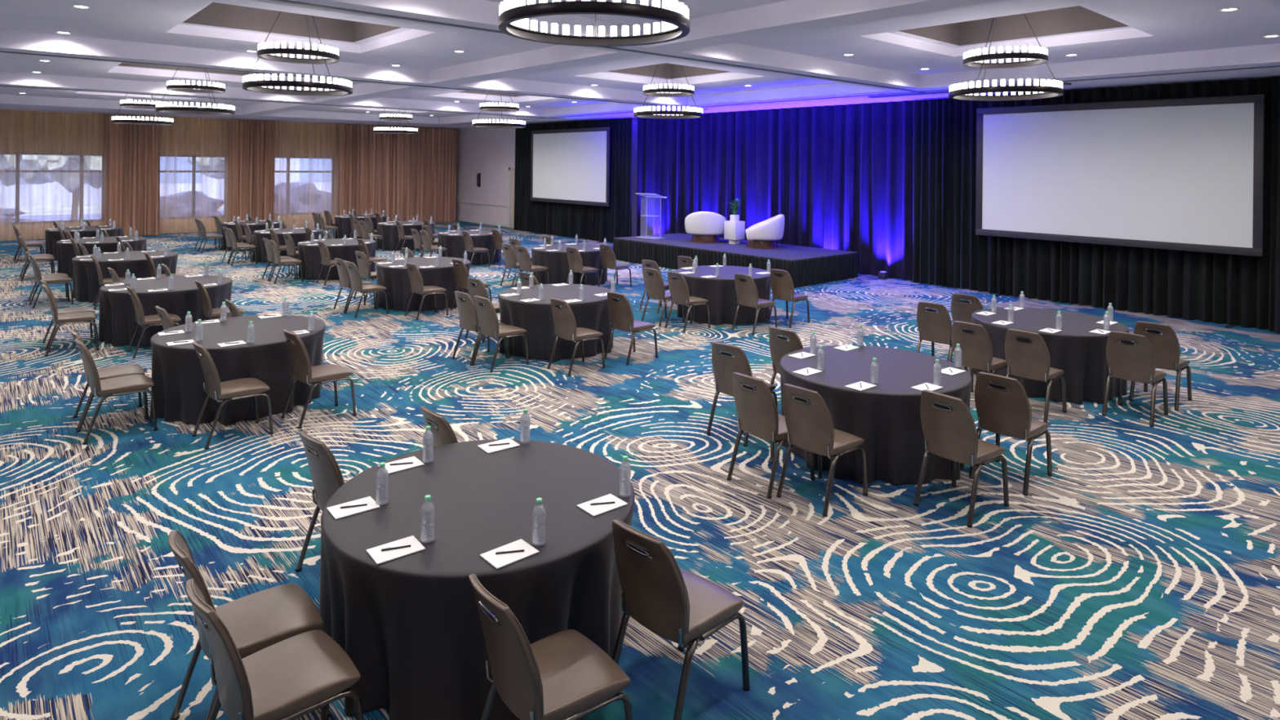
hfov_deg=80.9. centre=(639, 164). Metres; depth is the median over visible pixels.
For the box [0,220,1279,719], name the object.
floor
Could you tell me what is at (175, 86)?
chandelier
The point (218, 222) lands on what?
banquet chair
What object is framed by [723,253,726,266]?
water bottle
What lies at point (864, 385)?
notepad
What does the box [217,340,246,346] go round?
notepad
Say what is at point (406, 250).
water bottle
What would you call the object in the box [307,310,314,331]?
water bottle
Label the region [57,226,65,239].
banquet chair
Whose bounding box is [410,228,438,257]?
banquet chair
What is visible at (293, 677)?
banquet chair
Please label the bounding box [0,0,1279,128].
ceiling
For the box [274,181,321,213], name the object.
shrub
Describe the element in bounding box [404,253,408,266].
water bottle
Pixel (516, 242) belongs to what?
banquet chair
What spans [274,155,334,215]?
window
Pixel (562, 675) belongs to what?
banquet chair
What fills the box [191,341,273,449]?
banquet chair
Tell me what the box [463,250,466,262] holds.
water bottle
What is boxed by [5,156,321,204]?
building
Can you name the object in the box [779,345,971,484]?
tablecloth
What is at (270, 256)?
banquet chair
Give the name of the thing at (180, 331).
notepad
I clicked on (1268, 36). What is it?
recessed light
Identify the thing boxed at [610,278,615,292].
water bottle
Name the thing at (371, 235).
water bottle
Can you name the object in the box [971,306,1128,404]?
tablecloth
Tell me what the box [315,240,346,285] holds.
banquet chair
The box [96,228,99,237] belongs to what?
water bottle
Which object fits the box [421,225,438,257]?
banquet chair
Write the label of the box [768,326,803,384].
banquet chair
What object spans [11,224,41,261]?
banquet chair
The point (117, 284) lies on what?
notepad
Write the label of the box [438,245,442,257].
water bottle
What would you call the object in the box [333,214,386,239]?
tablecloth
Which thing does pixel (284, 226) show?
banquet chair
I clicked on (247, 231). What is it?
banquet chair
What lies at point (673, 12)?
chandelier
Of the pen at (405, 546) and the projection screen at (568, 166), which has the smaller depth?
the pen at (405, 546)
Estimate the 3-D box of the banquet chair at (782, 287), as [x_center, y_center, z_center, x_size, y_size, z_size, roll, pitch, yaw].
[2.458,2.165,12.443,0.630,0.920,0.467,1,0,-45]
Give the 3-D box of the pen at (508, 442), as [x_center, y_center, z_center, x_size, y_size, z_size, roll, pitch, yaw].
[-0.916,1.816,4.879,0.133,0.010,0.009,1,0,-17]
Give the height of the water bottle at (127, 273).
0.216 m
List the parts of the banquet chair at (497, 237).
backrest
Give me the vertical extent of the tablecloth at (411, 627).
0.754 m
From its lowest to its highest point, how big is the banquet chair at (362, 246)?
0.920 m
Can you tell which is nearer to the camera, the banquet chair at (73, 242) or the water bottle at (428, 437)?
the water bottle at (428, 437)
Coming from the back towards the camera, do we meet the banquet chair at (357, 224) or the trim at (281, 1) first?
the banquet chair at (357, 224)
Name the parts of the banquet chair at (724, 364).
leg, handle trim, backrest, leg, seat, leg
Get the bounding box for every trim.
[0,50,706,109]
[0,85,564,119]
[269,0,936,94]
[453,65,1279,124]
[455,200,508,207]
[867,82,1071,97]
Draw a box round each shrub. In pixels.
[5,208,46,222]
[160,191,216,217]
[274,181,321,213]
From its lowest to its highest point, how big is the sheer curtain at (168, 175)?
4.100 m
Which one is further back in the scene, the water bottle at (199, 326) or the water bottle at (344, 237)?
the water bottle at (344, 237)
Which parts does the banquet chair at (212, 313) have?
backrest, seat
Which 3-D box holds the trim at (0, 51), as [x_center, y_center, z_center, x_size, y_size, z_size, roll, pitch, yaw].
[-6.485,-1.614,13.267,22.200,0.022,0.070,1,0,-41]
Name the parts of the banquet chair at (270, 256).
leg, backrest, leg, seat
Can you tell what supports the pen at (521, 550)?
on the notepad at (497, 561)
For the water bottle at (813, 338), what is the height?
0.216 m
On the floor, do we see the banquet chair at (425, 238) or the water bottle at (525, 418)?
the banquet chair at (425, 238)
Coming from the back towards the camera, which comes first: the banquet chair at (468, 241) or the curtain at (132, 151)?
the curtain at (132, 151)
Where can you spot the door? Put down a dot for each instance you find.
(511, 170)
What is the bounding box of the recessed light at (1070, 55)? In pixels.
[1065,53,1077,56]
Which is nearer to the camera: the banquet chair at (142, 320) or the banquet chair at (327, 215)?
the banquet chair at (142, 320)
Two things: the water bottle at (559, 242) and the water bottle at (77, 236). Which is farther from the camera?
the water bottle at (77, 236)
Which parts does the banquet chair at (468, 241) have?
backrest, leg, seat, leg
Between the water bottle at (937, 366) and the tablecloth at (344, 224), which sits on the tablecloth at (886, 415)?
the water bottle at (937, 366)
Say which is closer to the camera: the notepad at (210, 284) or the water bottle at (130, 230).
the notepad at (210, 284)
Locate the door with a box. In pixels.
[507,167,515,227]
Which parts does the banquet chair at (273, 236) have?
backrest, seat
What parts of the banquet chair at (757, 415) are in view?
leg, handle trim, backrest, leg, leg, seat, leg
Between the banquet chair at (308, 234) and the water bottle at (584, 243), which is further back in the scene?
the banquet chair at (308, 234)
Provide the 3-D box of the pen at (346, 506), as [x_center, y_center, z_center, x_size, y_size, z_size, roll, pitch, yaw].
[-1.520,1.810,3.983,0.133,0.010,0.008,1,0,-18]
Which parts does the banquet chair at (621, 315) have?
leg, backrest, seat, leg, leg, leg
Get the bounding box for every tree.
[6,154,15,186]
[14,155,76,220]
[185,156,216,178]
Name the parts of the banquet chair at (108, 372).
backrest, leg, leg, seat, leg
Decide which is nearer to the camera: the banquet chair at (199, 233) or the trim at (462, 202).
the banquet chair at (199, 233)
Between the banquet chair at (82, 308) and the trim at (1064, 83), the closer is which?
the banquet chair at (82, 308)
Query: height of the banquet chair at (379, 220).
0.920 m
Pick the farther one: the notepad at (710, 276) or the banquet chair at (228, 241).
the banquet chair at (228, 241)
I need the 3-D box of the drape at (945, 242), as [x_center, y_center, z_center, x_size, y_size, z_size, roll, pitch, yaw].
[6.717,0.597,16.435,0.200,4.120,1.666,1,0,-41]
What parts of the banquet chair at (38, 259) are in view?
backrest, leg, seat, leg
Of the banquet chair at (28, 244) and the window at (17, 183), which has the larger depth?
the window at (17, 183)
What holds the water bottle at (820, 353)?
on the tablecloth at (886, 415)
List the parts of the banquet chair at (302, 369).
leg, backrest, leg, seat, leg, leg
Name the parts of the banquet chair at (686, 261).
backrest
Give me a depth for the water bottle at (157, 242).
15.15 m
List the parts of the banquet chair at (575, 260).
backrest, leg, seat, leg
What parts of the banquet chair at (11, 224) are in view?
seat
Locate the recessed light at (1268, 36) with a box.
[1262,35,1279,37]
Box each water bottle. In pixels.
[62,222,65,230]
[74,230,77,239]
[75,231,79,242]
[80,218,83,226]
[93,244,97,256]
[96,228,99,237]
[96,247,101,258]
[100,232,103,242]
[108,217,111,226]
[116,241,120,253]
[124,269,130,284]
[125,247,129,259]
[128,227,132,236]
[130,273,135,288]
[134,230,137,239]
[155,240,159,251]
[156,264,161,278]
[164,244,167,256]
[168,274,173,289]
[185,311,191,332]
[195,319,203,341]
[204,262,208,275]
[217,269,222,284]
[220,302,226,321]
[247,320,254,342]
[265,222,268,231]
[279,221,282,229]
[282,297,288,315]
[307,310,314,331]
[311,232,313,242]
[324,231,327,239]
[343,235,346,244]
[353,229,356,239]
[370,232,373,242]
[375,462,388,505]
[391,250,395,262]
[404,247,408,256]
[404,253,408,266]
[420,494,434,542]
[422,426,433,463]
[435,253,439,266]
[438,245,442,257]
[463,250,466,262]
[478,226,481,235]
[516,278,521,294]
[520,408,529,443]
[528,272,533,287]
[532,497,545,546]
[538,283,543,299]
[543,238,546,248]
[551,235,553,244]
[558,240,560,250]
[568,270,573,284]
[575,234,577,244]
[578,284,583,300]
[582,240,586,250]
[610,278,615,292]
[619,455,631,497]
[692,259,696,272]
[694,255,697,267]
[715,262,719,276]
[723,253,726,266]
[748,263,752,276]
[766,259,770,272]
[809,331,816,354]
[817,345,824,370]
[857,324,863,346]
[870,357,878,384]
[933,359,941,386]
[954,343,961,368]
[991,295,996,312]
[1008,303,1013,322]
[1019,291,1024,307]
[1055,311,1062,329]
[1103,311,1110,330]
[1106,302,1113,321]
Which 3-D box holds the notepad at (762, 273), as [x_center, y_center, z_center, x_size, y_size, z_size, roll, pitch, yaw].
[2.119,1.855,12.872,0.230,0.006,0.156,1,0,-41]
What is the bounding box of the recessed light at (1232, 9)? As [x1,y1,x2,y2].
[1218,7,1239,11]
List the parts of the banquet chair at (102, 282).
leg, backrest, leg, seat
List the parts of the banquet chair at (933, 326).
leg, leg, backrest, leg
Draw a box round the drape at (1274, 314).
[1269,76,1279,333]
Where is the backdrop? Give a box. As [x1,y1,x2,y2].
[636,101,913,279]
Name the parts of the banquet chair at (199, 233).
backrest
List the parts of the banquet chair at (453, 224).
backrest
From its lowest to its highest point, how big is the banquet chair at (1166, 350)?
0.920 m
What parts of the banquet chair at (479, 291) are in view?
backrest, leg, seat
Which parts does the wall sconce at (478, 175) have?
lamp shade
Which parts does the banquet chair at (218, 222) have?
backrest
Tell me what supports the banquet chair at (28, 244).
on the floor
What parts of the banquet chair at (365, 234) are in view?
backrest, seat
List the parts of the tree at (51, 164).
crown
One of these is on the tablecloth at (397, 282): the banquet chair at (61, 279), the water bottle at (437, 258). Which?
the water bottle at (437, 258)
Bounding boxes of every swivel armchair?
[684,211,726,242]
[745,213,784,248]
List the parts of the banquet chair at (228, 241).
backrest, seat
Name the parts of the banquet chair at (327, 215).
backrest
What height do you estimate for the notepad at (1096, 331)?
0.006 m
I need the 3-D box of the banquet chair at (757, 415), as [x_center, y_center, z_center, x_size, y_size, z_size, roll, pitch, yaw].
[1.076,2.151,6.214,0.630,0.920,0.467,1,0,-40]
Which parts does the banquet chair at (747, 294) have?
leg, backrest, seat, leg, leg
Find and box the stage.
[613,233,857,287]
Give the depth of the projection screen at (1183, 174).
13.55 m
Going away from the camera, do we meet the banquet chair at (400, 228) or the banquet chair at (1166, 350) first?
the banquet chair at (1166, 350)
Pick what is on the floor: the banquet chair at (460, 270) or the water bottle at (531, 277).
the banquet chair at (460, 270)
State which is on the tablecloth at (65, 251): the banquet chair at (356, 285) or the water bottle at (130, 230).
the water bottle at (130, 230)
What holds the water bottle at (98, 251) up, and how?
on the tablecloth at (86, 284)
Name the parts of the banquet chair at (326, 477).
leg, handle trim, backrest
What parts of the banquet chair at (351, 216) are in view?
backrest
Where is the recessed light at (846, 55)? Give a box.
[843,53,854,56]
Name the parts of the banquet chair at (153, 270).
backrest, seat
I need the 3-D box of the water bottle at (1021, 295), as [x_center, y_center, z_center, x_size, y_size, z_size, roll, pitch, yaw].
[5.048,1.779,9.910,0.064,0.216,0.064,1,0,-15]
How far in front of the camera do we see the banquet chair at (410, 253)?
14.72 m
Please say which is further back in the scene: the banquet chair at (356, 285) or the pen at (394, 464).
the banquet chair at (356, 285)
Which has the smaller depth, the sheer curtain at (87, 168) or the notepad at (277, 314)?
the notepad at (277, 314)
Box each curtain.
[0,110,106,240]
[105,114,159,235]
[160,116,230,233]
[229,119,275,222]
[275,121,338,227]
[337,124,457,222]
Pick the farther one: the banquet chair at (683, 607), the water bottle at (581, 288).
the water bottle at (581, 288)
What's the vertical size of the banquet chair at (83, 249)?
0.920 m
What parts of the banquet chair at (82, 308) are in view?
backrest, leg, seat, leg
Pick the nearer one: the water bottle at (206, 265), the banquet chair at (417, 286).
the water bottle at (206, 265)
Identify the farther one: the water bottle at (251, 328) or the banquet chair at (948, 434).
the water bottle at (251, 328)
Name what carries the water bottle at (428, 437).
on the tablecloth at (411, 627)
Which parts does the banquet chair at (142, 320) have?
leg, backrest, leg, seat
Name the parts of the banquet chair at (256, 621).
handle trim, leg, backrest, leg, seat, leg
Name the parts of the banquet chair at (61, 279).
leg, backrest, leg, seat, leg, leg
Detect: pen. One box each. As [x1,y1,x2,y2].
[340,503,367,508]
[381,544,410,551]
[390,462,413,465]
[488,442,509,445]
[495,549,524,554]
[590,501,614,505]
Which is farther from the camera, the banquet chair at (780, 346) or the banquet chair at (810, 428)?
the banquet chair at (780, 346)
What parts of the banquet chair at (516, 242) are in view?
backrest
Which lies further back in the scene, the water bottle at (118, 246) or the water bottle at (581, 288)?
the water bottle at (118, 246)
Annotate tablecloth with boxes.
[44,226,124,260]
[56,236,146,277]
[71,250,177,302]
[97,275,232,346]
[150,315,325,425]
[221,220,284,250]
[253,227,323,262]
[297,238,376,279]
[319,439,635,719]
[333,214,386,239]
[375,256,470,311]
[377,221,435,250]
[437,230,502,265]
[497,284,616,361]
[531,244,607,285]
[675,265,770,324]
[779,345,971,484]
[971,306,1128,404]
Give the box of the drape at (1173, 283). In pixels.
[977,78,1271,328]
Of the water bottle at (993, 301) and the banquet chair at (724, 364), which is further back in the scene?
the water bottle at (993, 301)
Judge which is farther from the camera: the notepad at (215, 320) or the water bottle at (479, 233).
the water bottle at (479, 233)
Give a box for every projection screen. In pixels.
[530,126,610,242]
[975,93,1264,328]
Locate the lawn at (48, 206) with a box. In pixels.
[5,203,93,215]
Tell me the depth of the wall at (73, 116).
26.75 m
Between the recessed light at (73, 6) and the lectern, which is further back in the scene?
the lectern
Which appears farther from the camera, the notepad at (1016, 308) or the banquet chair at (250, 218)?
the banquet chair at (250, 218)
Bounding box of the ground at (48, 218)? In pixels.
[13,213,93,221]
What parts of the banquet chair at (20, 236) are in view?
leg, seat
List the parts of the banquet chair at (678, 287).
leg, backrest, leg, leg, seat, leg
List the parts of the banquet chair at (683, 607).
leg, handle trim, backrest, seat, leg, leg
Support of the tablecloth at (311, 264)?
on the round table
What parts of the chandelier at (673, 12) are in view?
lamp shade, lamp shade, lamp shade, lamp shade, lamp shade, lamp shade, lamp shade, lamp shade, lamp shade, lamp shade, lamp shade, lamp shade, lamp shade, lamp shade, lamp shade, lamp shade, lamp shade, lamp shade, lamp shade, lamp shade, lamp shade, lamp shade, lamp shade, lamp shade, lamp shade, lamp shade, lamp shade, lamp shade, lamp shade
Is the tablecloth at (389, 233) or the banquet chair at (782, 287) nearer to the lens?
the banquet chair at (782, 287)
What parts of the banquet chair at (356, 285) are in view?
leg, backrest, leg, seat, leg, leg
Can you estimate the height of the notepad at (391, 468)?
0.006 m
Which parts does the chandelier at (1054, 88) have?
lamp shade, lamp shade, lamp shade, lamp shade, lamp shade, lamp shade, lamp shade, lamp shade, lamp shade, lamp shade, lamp shade, lamp shade, lamp shade, lamp shade, lamp shade, lamp shade, lamp shade, lamp shade, lamp shade, lamp shade, lamp shade, lamp shade, lamp shade, lamp shade, lamp shade, lamp shade, lamp shade, lamp shade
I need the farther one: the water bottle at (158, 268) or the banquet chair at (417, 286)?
the banquet chair at (417, 286)
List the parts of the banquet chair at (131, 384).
leg, backrest, leg, seat, leg, leg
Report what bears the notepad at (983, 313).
on the tablecloth at (1081, 353)
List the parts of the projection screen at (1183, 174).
leg, frame, leg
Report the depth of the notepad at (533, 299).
10.08 m
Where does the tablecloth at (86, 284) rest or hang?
on the round table
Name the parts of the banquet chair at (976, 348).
handle trim, leg, backrest, leg, seat, leg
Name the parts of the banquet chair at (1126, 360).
leg, leg, handle trim, backrest, leg, seat, leg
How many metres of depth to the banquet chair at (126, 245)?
15.20 m
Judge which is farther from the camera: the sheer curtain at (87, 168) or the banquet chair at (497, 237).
the sheer curtain at (87, 168)
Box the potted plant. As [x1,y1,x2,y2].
[728,198,741,221]
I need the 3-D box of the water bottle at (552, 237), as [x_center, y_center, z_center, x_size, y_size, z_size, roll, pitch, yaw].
[-1.990,1.709,17.007,0.064,0.216,0.064,1,0,22]
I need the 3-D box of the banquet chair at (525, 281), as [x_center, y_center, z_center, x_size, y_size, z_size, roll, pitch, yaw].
[-1.562,2.125,11.808,0.467,0.920,0.630,1,0,45]
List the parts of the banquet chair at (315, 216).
backrest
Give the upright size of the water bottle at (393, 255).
0.216 m
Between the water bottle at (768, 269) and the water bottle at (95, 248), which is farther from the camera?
the water bottle at (95, 248)
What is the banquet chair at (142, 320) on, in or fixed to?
on the floor
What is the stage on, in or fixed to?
on the floor
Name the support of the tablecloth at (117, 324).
on the round table
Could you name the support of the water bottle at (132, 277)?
on the tablecloth at (117, 324)
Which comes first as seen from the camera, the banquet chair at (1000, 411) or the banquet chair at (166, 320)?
the banquet chair at (1000, 411)
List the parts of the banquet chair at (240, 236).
backrest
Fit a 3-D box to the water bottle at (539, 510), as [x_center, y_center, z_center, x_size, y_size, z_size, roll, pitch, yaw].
[-0.489,1.724,3.630,0.064,0.216,0.064,1,0,-30]
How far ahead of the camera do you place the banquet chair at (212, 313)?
10.48 m
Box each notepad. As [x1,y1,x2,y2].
[104,283,124,286]
[108,288,127,291]
[136,277,155,279]
[147,288,168,292]
[157,329,184,336]
[166,339,194,346]
[185,274,202,277]
[195,319,220,324]
[203,283,217,285]
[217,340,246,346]
[257,313,281,318]
[293,329,310,334]
[326,496,380,519]
[365,535,425,564]
[377,456,424,474]
[477,437,519,453]
[480,538,539,568]
[500,293,519,296]
[511,286,529,289]
[520,297,540,302]
[551,283,569,286]
[564,298,582,302]
[576,493,627,516]
[595,293,607,296]
[679,271,693,274]
[702,275,715,278]
[755,271,770,274]
[787,351,815,359]
[792,367,822,376]
[833,344,859,351]
[844,381,876,391]
[911,382,942,391]
[941,367,965,375]
[976,311,995,315]
[991,320,1013,325]
[1004,306,1023,311]
[1039,328,1061,333]
[1088,328,1110,334]
[1096,320,1117,324]
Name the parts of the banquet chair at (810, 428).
leg, handle trim, backrest, leg, leg, seat, leg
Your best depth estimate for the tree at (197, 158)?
35.53 m
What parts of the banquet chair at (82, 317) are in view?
backrest, leg, leg, seat, leg, leg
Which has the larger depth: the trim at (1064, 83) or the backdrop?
the backdrop
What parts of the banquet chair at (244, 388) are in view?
leg, backrest, leg, seat, leg, leg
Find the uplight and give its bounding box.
[877,271,888,279]
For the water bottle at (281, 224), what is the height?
0.216 m
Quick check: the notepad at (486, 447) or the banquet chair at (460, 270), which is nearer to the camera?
the notepad at (486, 447)
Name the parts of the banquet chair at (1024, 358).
leg, handle trim, backrest, leg, seat, leg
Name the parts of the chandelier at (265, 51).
lamp shade, lamp shade, lamp shade, lamp shade, lamp shade, lamp shade, lamp shade, lamp shade, lamp shade, lamp shade, lamp shade, lamp shade, lamp shade, lamp shade, lamp shade, lamp shade, lamp shade, lamp shade, lamp shade, lamp shade, lamp shade, lamp shade, lamp shade, lamp shade, lamp shade, lamp shade, lamp shade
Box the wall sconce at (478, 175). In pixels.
[476,173,480,186]
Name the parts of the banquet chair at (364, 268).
backrest, seat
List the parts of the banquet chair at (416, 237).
backrest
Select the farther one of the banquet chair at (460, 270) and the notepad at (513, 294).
the banquet chair at (460, 270)
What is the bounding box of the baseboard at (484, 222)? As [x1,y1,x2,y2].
[455,217,507,226]
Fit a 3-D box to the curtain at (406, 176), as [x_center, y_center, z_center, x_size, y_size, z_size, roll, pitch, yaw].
[-10.171,0.433,31.847,5.182,4.110,0.215,1,0,-41]
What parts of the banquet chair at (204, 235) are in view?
backrest, leg, seat, leg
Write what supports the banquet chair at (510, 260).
on the floor
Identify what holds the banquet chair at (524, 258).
on the floor
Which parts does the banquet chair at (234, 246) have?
backrest, leg, seat, leg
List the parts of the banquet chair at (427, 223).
backrest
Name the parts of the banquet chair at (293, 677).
handle trim, leg, backrest, leg, seat, leg, leg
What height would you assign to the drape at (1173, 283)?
4.120 m
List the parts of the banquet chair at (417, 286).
leg, backrest, leg, seat, leg, leg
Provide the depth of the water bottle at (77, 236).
16.65 m
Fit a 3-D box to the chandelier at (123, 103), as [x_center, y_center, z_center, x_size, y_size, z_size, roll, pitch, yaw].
[-13.535,-1.854,20.447,1.407,1.467,1.407,1,0,1]
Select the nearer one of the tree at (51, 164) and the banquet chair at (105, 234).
the banquet chair at (105, 234)
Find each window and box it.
[5,152,104,224]
[160,154,216,219]
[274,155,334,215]
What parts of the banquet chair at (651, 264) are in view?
leg, backrest, leg, seat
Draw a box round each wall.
[0,109,456,240]
[455,118,637,236]
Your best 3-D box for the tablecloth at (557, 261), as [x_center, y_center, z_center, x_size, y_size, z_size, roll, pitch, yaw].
[-1.556,2.200,16.554,1.678,0.754,1.678,1,0,24]
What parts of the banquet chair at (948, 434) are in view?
leg, handle trim, backrest, leg, leg, seat, leg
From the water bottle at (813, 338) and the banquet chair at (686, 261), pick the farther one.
the banquet chair at (686, 261)
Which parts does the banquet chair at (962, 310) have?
backrest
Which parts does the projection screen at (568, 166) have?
leg, frame, leg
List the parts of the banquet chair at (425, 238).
backrest, seat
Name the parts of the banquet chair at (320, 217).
backrest, seat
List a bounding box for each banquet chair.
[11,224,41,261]
[12,226,44,263]
[17,235,53,279]
[18,236,54,281]
[26,251,70,302]
[27,253,74,308]
[40,279,94,348]
[41,283,99,356]
[52,220,57,227]
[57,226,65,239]
[63,230,72,239]
[69,238,80,280]
[70,328,145,430]
[74,337,158,444]
[79,244,88,255]
[85,219,91,226]
[90,254,125,309]
[95,224,102,236]
[101,229,109,236]
[106,266,119,282]
[115,235,125,251]
[124,242,133,251]
[125,285,181,358]
[143,252,181,277]
[155,305,173,329]
[161,263,171,275]
[168,529,330,719]
[185,578,363,719]
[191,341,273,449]
[194,218,217,249]
[194,280,245,320]
[197,219,224,253]
[213,216,222,247]
[222,226,252,263]
[225,298,240,316]
[227,227,257,266]
[233,220,253,253]
[241,223,253,257]
[248,214,253,220]
[262,237,296,280]
[265,219,275,228]
[268,228,298,266]
[269,240,303,284]
[279,222,287,228]
[280,328,356,429]
[281,233,298,274]
[295,430,344,572]
[304,226,315,240]
[311,212,333,238]
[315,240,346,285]
[317,213,338,238]
[323,210,335,236]
[324,231,333,239]
[333,257,376,312]
[344,261,388,318]
[348,213,365,239]
[352,219,377,249]
[353,250,376,299]
[356,238,387,280]
[359,220,384,251]
[364,216,377,239]
[373,213,382,239]
[395,221,419,253]
[401,247,413,257]
[404,262,448,319]
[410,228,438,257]
[419,230,447,257]
[420,405,457,446]
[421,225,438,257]
[422,219,437,238]
[450,258,491,310]
[451,223,461,230]
[452,290,507,364]
[462,231,489,269]
[464,277,499,342]
[468,573,632,719]
[471,295,528,373]
[489,229,518,266]
[500,243,533,288]
[506,238,532,280]
[515,245,549,287]
[520,271,538,285]
[542,235,555,244]
[547,297,605,376]
[566,246,599,286]
[597,244,631,286]
[604,291,657,365]
[612,519,750,719]
[639,259,669,313]
[641,267,684,326]
[664,271,710,333]
[675,255,693,304]
[706,342,777,446]
[726,372,814,498]
[731,273,777,335]
[767,268,809,328]
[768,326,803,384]
[776,383,867,516]
[913,389,1008,527]
[915,301,967,370]
[947,293,983,359]
[951,320,1010,391]
[968,371,1052,495]
[1004,328,1066,422]
[1102,330,1168,426]
[1128,320,1191,410]
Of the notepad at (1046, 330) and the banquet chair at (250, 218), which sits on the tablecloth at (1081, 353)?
the notepad at (1046, 330)
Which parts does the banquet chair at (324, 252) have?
leg, backrest, leg, seat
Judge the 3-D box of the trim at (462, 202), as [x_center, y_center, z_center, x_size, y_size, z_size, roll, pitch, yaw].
[-6.871,1.671,32.389,0.035,0.080,4.550,1,0,-41]
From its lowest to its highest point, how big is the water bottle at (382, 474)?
0.216 m
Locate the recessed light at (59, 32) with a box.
[56,31,71,34]
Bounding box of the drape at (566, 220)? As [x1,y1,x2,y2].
[513,117,632,242]
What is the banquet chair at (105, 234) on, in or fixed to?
on the floor
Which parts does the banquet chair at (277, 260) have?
leg, backrest, leg, seat, leg, leg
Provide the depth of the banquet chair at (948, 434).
5.62 m
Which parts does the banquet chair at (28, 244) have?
backrest, leg, leg, seat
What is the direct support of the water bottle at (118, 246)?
on the tablecloth at (86, 284)
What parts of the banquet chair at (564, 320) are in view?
leg, backrest, seat, leg, leg, leg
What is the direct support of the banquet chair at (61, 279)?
on the floor
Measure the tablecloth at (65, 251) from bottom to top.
0.754 m
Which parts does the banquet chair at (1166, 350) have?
leg, leg, handle trim, backrest, leg, seat, leg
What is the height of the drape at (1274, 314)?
4.120 m
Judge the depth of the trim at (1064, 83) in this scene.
15.59 m
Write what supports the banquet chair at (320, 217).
on the floor
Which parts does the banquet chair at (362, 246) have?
backrest, seat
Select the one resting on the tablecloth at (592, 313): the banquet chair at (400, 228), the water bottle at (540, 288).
the water bottle at (540, 288)
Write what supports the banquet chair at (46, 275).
on the floor
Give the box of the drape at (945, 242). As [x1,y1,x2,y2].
[912,97,981,289]
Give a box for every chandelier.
[111,93,173,124]
[155,66,235,115]
[241,11,352,95]
[373,108,417,133]
[472,93,525,128]
[497,0,689,46]
[633,63,702,119]
[948,13,1063,101]
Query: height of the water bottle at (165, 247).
0.216 m
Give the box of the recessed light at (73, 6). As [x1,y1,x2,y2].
[71,4,90,8]
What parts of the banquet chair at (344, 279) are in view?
leg, backrest, leg, seat, leg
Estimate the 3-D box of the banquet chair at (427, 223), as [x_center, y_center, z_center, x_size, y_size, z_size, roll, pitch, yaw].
[-6.123,2.079,22.292,0.630,0.920,0.467,1,0,-43]
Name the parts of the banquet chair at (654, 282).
leg, backrest, leg, leg, seat, leg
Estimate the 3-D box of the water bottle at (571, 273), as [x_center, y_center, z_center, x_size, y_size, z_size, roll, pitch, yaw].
[-1.057,1.718,11.482,0.064,0.216,0.064,1,0,33]
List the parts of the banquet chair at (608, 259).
leg, backrest, leg, leg, seat, leg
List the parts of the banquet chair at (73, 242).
backrest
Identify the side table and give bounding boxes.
[724,220,745,244]
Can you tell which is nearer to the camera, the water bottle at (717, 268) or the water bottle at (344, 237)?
the water bottle at (717, 268)
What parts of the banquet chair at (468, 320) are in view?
leg, backrest, leg, seat, leg, leg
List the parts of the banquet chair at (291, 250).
backrest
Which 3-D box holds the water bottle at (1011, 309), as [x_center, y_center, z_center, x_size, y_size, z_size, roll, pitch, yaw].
[4.445,1.773,8.990,0.064,0.216,0.064,1,0,33]
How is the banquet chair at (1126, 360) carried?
on the floor
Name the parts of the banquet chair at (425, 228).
backrest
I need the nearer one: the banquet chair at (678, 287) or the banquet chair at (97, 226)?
the banquet chair at (678, 287)
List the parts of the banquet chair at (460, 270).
leg, backrest, seat, leg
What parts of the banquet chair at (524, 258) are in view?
leg, backrest, seat, leg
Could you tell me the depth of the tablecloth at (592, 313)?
10.08 m
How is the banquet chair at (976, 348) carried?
on the floor
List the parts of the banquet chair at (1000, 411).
leg, leg, handle trim, backrest, leg, seat, leg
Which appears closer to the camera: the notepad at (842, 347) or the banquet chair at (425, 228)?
the notepad at (842, 347)
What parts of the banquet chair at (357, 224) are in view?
backrest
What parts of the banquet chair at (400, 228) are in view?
backrest, seat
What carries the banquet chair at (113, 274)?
on the floor
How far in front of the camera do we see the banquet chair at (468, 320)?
9.81 m
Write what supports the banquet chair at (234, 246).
on the floor
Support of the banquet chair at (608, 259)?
on the floor
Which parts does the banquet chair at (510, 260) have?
leg, backrest, leg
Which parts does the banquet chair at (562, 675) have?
leg, handle trim, backrest, seat, leg, leg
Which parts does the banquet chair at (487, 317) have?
leg, backrest, leg, seat, leg, leg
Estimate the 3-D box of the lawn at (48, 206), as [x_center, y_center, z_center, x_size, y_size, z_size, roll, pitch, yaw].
[-38.058,2.545,54.461,75.000,0.350,38.000,1,0,-41]
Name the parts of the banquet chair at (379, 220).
backrest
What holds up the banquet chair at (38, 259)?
on the floor
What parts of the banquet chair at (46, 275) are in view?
backrest, leg, seat, leg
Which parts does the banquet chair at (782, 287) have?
leg, backrest, leg, leg, seat, leg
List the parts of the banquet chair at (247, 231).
backrest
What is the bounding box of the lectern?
[635,192,666,239]
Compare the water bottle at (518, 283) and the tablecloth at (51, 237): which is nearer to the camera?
the water bottle at (518, 283)
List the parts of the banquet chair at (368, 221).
backrest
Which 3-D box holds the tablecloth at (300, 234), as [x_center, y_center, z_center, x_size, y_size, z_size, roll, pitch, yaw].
[-9.326,2.122,19.918,1.672,0.754,1.688,1,0,-16]
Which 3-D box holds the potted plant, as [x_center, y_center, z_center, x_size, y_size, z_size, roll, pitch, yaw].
[2.460,1.151,19.332,0.376,0.586,0.272,1,0,-41]
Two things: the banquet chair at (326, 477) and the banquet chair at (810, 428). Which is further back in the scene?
the banquet chair at (810, 428)

